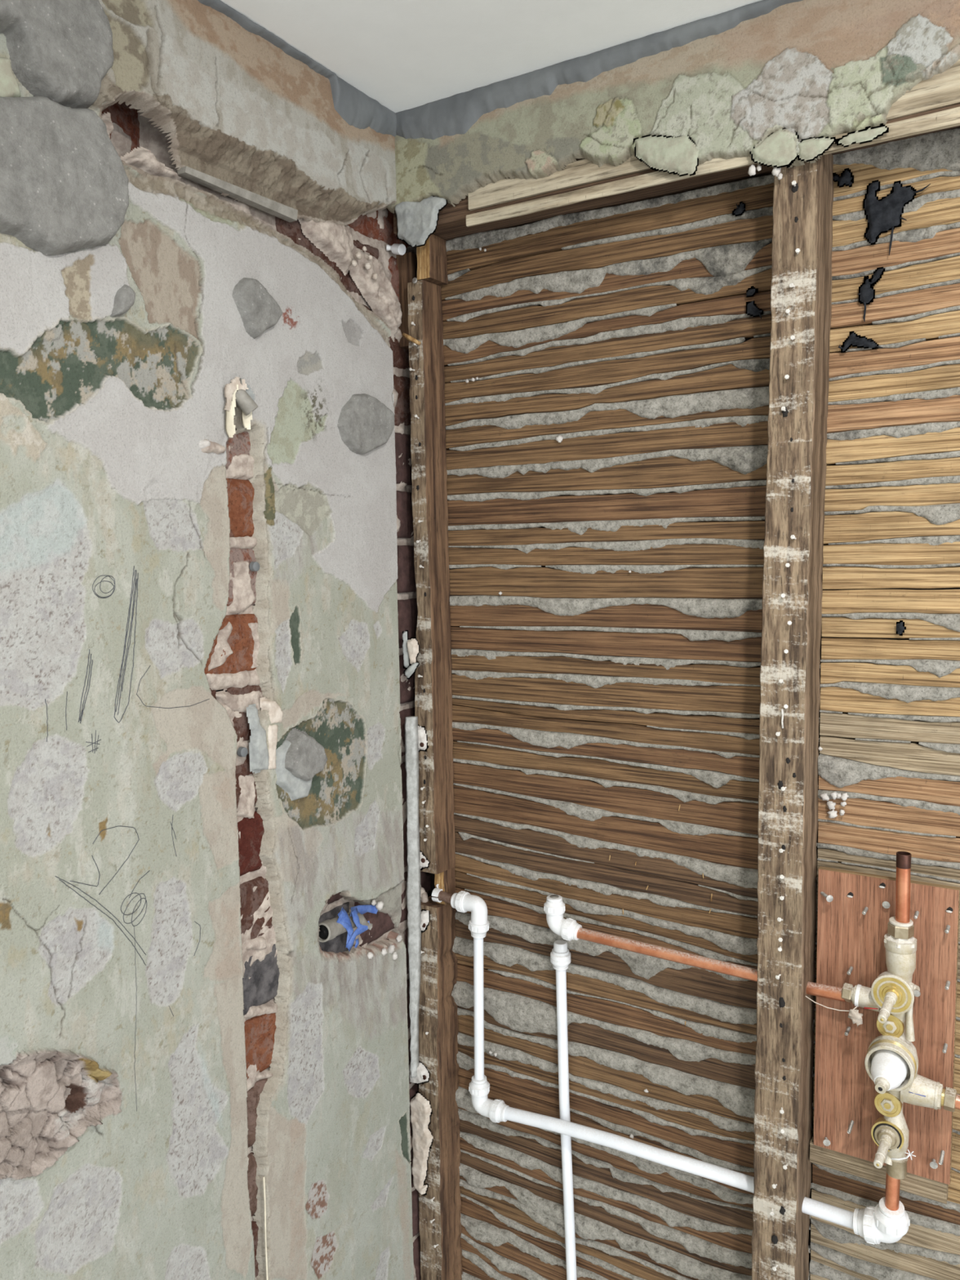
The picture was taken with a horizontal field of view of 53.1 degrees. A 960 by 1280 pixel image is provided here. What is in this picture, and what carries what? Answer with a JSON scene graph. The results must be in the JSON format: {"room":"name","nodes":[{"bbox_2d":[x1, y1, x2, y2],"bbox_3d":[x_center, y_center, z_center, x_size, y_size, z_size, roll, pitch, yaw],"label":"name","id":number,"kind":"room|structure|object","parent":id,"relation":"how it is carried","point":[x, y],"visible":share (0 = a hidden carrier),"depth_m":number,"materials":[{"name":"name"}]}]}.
{"room":"building under construction","nodes":[
{"label":"building under construction","id":0,"kind":"room"},
{"bbox_2d":[0,0,431,1279],"bbox_3d":[-0.940,0.585,0.164,0.133,2.415,3.305,2,6,31],"label":"wall","id":1,"kind":"structure","parent":0,"point":[210,647],"depth_m":1.07,"materials":[{"name":"paint"}]},
{"bbox_2d":[177,166,297,222],"bbox_3d":[-0.278,-0.519,1.118,0.014,0.012,0.178,2,6,31],"label":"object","id":2,"kind":"structure","parent":1,"relation":"attached to","point":[278,210],"depth_m":1.11,"materials":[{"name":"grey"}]},
{"bbox_2d":[223,377,257,437],"bbox_3d":[-0.279,-0.269,1.112,0.046,0.070,0.022,-5,7,-40],"label":"plaster chunk","id":3,"kind":"object","parent":1,"relation":"attached to","point":[244,397],"visible":1,"depth_m":1.11,"materials":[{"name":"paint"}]},
{"bbox_2d":[262,1176,268,1279],"bbox_3d":[-0.270,0.751,1.209,0.003,0.159,0.004,2,6,31],"label":"cable","id":4,"kind":"object","parent":1,"relation":"attached to","point":[264,1177],"visible":1,"depth_m":1.21,"materials":[{"name":"paint"}]},
{"bbox_2d":[197,0,396,137],"bbox_3d":[-0.244,-0.674,1.110,0.014,0.051,0.542,2,6,31],"label":"trim","id":5,"kind":"structure","parent":1,"relation":"attached to","point":[357,108],"depth_m":1.22,"materials":[{"name":"grey paint"}]},
{"bbox_2d":[317,911,363,942],"bbox_3d":[-0.194,0.393,1.326,0.026,0.040,0.103,1,6,21],"label":"pipe","id":6,"kind":"object","parent":1,"relation":"on","point":[330,929],"visible":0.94,"depth_m":1.29,"materials":[{"name":"grey plastic"}]},
{"bbox_2d":[336,905,377,951],"bbox_3d":[-0.167,0.396,1.349,0.011,0.069,0.106,2,6,26],"label":"tape","id":7,"kind":"object","parent":6,"relation":"attached to","point":[362,925],"visible":1,"depth_m":1.33,"materials":[{"name":"blue plastic"}]},
{"bbox_2d":[220,0,762,112],"bbox_3d":[0.140,-0.538,-0.665,2.610,0.001,3.210,2,6,31],"label":"ceiling","id":8,"kind":"structure","parent":0,"point":[403,55],"depth_m":1.11,"materials":[{"name":"paint"}]},
{"bbox_2d":[386,0,959,1279],"bbox_3d":[1.019,0.505,0.831,2.620,2.386,0.136,2,6,31],"label":"wall","id":9,"kind":"structure","parent":0,"point":[606,370],"depth_m":1.27,"materials":[{"name":"wood"}]},
{"bbox_2d":[386,243,405,255],"bbox_3d":[-0.121,-0.560,1.378,0.029,0.018,0.017,2,6,31],"label":"clip","id":10,"kind":"object","parent":9,"relation":"attached to","point":[396,248],"visible":1,"depth_m":1.37,"materials":[{"name":"white plastic"}]},
{"bbox_2d":[395,252,417,350],"bbox_3d":[-0.107,-0.499,1.419,0.032,0.132,0.024,2,6,31],"label":"brick","id":11,"kind":"object","parent":9,"relation":"attached to","point":[406,264],"visible":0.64,"depth_m":1.41,"materials":[{"name":"brown brick"}]},
{"bbox_2d":[404,715,421,1078],"bbox_3d":[-0.101,0.396,1.456,0.022,0.564,0.018,2,6,31],"label":"strip","id":12,"kind":"object","parent":9,"relation":"attached to","point":[413,900],"visible":1,"depth_m":1.45,"materials":[{"name":"white paint"}]},
{"bbox_2d":[409,1091,433,1195],"bbox_3d":[-0.092,0.789,1.498,0.041,0.169,0.009,2,6,31],"label":"plaster sliver","id":13,"kind":"object","parent":9,"relation":"attached to","point":[421,1112],"visible":1,"depth_m":1.50,"materials":[{"name":"beige paint"}]},
{"bbox_2d":[395,0,803,139],"bbox_3d":[0.231,-0.680,1.111,0.815,0.055,0.014,2,6,31],"label":"trim","id":14,"kind":"structure","parent":9,"relation":"attached to","point":[455,114],"depth_m":1.19,"materials":[{"name":"grey paint"}]},
{"bbox_2d":[393,59,959,240],"bbox_3d":[0.963,-0.576,0.743,2.500,0.125,0.094,2,6,31],"label":"wooden beam","id":15,"kind":"structure","parent":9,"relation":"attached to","point":[932,105],"depth_m":1.20,"materials":[{"name":"brown wood"}]},
{"bbox_2d":[732,201,746,216],"bbox_3d":[0.316,-0.527,1.172,0.017,0.016,0.003,2,6,31],"label":"sooty web","id":16,"kind":"object","parent":9,"relation":"attached to","point":[740,208],"visible":1,"depth_m":1.17},
{"bbox_2d":[746,285,758,297],"bbox_3d":[0.332,-0.426,1.172,0.014,0.013,0.004,2,6,31],"label":"sooty web","id":17,"kind":"object","parent":9,"relation":"attached to","point":[751,291],"visible":1,"depth_m":1.17},
{"bbox_2d":[746,300,763,319],"bbox_3d":[0.335,-0.403,1.173,0.022,0.023,0.004,2,6,31],"label":"sooty web","id":18,"kind":"object","parent":9,"relation":"attached to","point":[752,309],"visible":1,"depth_m":1.17},
{"bbox_2d":[832,168,853,187],"bbox_3d":[0.418,-0.533,1.108,0.025,0.022,0.005,2,6,31],"label":"sooty web","id":19,"kind":"object","parent":9,"relation":"attached to","point":[846,178],"visible":1,"depth_m":1.11},
{"bbox_2d":[838,331,883,352],"bbox_3d":[0.441,-0.348,1.113,0.049,0.024,0.004,2,6,31],"label":"sooty web","id":20,"kind":"object","parent":9,"relation":"attached to","point":[853,340],"visible":1,"depth_m":1.12},
{"bbox_2d":[857,269,881,321],"bbox_3d":[0.448,-0.396,1.104,0.026,0.057,0.004,2,6,31],"label":"sooty web","id":21,"kind":"object","parent":9,"relation":"attached to","point":[866,294],"visible":1,"depth_m":1.11},
{"bbox_2d":[870,266,884,286],"bbox_3d":[0.454,-0.416,1.098,0.016,0.020,0.004,2,6,31],"label":"sooty web","id":22,"kind":"object","parent":9,"relation":"attached to","point":[876,272],"visible":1,"depth_m":1.10},
{"bbox_2d":[862,179,930,255],"bbox_3d":[0.468,-0.479,1.082,0.071,0.086,0.006,2,6,31],"label":"sooty web","id":23,"kind":"object","parent":9,"relation":"attached to","point":[883,215],"visible":1,"depth_m":1.09},
{"bbox_2d":[896,620,906,635],"bbox_3d":[0.490,-0.014,1.118,0.011,0.018,0.004,2,6,31],"label":"sooty web","id":24,"kind":"object","parent":9,"relation":"attached to","point":[900,628],"visible":1,"depth_m":1.12},
{"bbox_3d":[0.215,1.842,-0.400,2.630,0.020,3.320,2,6,31],"label":"floor","id":25,"kind":"structure","parent":0,"visible":0},
{"bbox_2d":[407,234,462,1279],"bbox_3d":[-0.074,0.535,1.492,0.071,2.238,0.056,2,6,31],"label":"stud","id":26,"kind":"object","parent":25,"relation":"on","point":[437,1069],"visible":0.95,"depth_m":1.45,"materials":[{"name":"brown wood"}]},
{"bbox_2d":[401,332,421,345],"bbox_3d":[-0.099,-0.432,1.378,0.031,0.021,0.009,2,6,27],"label":"wood splinter","id":27,"kind":"object","parent":26,"relation":"on","point":[408,337],"visible":1,"depth_m":1.38,"materials":[{"name":"beige wood"}]},
{"bbox_2d":[431,884,442,902],"bbox_3d":[-0.064,0.386,1.470,0.012,0.028,0.023,2,6,31],"label":"clip","id":28,"kind":"object","parent":26,"relation":"attached to","point":[436,891],"visible":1,"depth_m":1.46,"materials":[{"name":"white plastic"}]},
{"bbox_2d":[432,890,910,1244],"bbox_3d":[0.222,0.562,1.309,0.678,0.347,0.043,3,6,33],"label":"pipe","id":29,"kind":"object","parent":28,"relation":"attached to","point":[887,1222],"visible":0.99,"depth_m":1.33,"materials":[{"name":"white plastic"}]},
{"bbox_2d":[550,939,577,1279],"bbox_3d":[0.137,1.046,1.437,0.056,1.224,0.030,2,6,31],"label":"pipe","id":30,"kind":"object","parent":25,"relation":"on","point":[560,955],"visible":1,"depth_m":1.40,"materials":[{"name":"white plastic"}]},
{"bbox_2d":[751,153,833,1279],"bbox_3d":[0.383,0.555,1.204,0.065,2.238,0.078,2,6,31],"label":"stud","id":31,"kind":"object","parent":25,"relation":"on","point":[801,287],"visible":0.98,"depth_m":1.14,"materials":[{"name":"brown wood"}]},
{"bbox_2d":[543,894,845,1001],"bbox_3d":[0.267,0.398,1.257,0.408,0.061,0.031,2,6,31],"label":"copper pipe","id":32,"kind":"object","parent":31,"relation":"attached to","point":[568,929],"visible":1,"depth_m":1.28,"materials":[{"name":"orange metal"}]},
{"bbox_2d":[809,1134,948,1204],"bbox_3d":[0.489,0.650,1.182,0.156,0.028,0.018,2,6,31],"label":"batten","id":33,"kind":"object","parent":31,"relation":"attached to","point":[913,1184],"visible":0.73,"depth_m":1.18,"materials":[{"name":"brown wood"}]},
{"bbox_2d":[813,866,959,1184],"bbox_3d":[0.480,0.461,1.146,0.155,0.357,0.035,2,6,31],"label":"plywood board","id":34,"kind":"object","parent":33,"relation":"on","point":[855,908],"visible":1,"depth_m":1.15,"materials":[{"name":"wood"}]},
{"bbox_2d":[841,916,956,1179],"bbox_3d":[0.473,0.479,1.097,0.126,0.309,0.095,2,6,31],"label":"shower valve","id":35,"kind":"object","parent":34,"relation":"attached to","point":[891,1060],"visible":0.99,"depth_m":1.10,"materials":[{"name":"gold metal"}]},
{"bbox_2d":[804,995,862,1026],"bbox_3d":[0.421,0.440,1.141,0.066,0.026,0.008,3,7,36],"label":"thread","id":36,"kind":"object","parent":35,"relation":"hanging from","point":[856,1017],"visible":1,"depth_m":1.12},
{"bbox_2d":[895,851,911,923],"bbox_3d":[0.486,0.285,1.103,0.016,0.083,0.016,2,6,31],"label":"copper riser","id":37,"kind":"object","parent":35,"relation":"attached to","point":[903,865],"visible":1,"depth_m":1.10,"materials":[{"name":"orange metal"}]},
{"bbox_2d":[891,1149,915,1159],"bbox_3d":[0.490,0.596,1.111,0.026,0.019,0.003,2,6,31],"label":"tie","id":38,"kind":"object","parent":35,"relation":"attached to","point":[909,1153],"visible":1,"depth_m":1.11,"materials":[{"name":"white plastic"}]},
{"bbox_2d":[900,1074,940,1110],"bbox_3d":[0.510,0.522,1.112,0.040,0.035,0.035,2,6,31],"label":"outlet","id":39,"kind":"object","parent":35,"relation":"attached to","point":[923,1091],"depth_m":1.10,"materials":[{"name":"beige metal"}]},
{"bbox_2d":[955,1093,959,1109],"bbox_3d":[0.624,0.532,1.045,0.198,0.024,0.015,2,6,31],"label":"pipe","id":40,"kind":"object","parent":35,"relation":"attached to","point":[957,1097],"visible":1,"depth_m":1.09,"materials":[{"name":"orange metal"}]}
]}

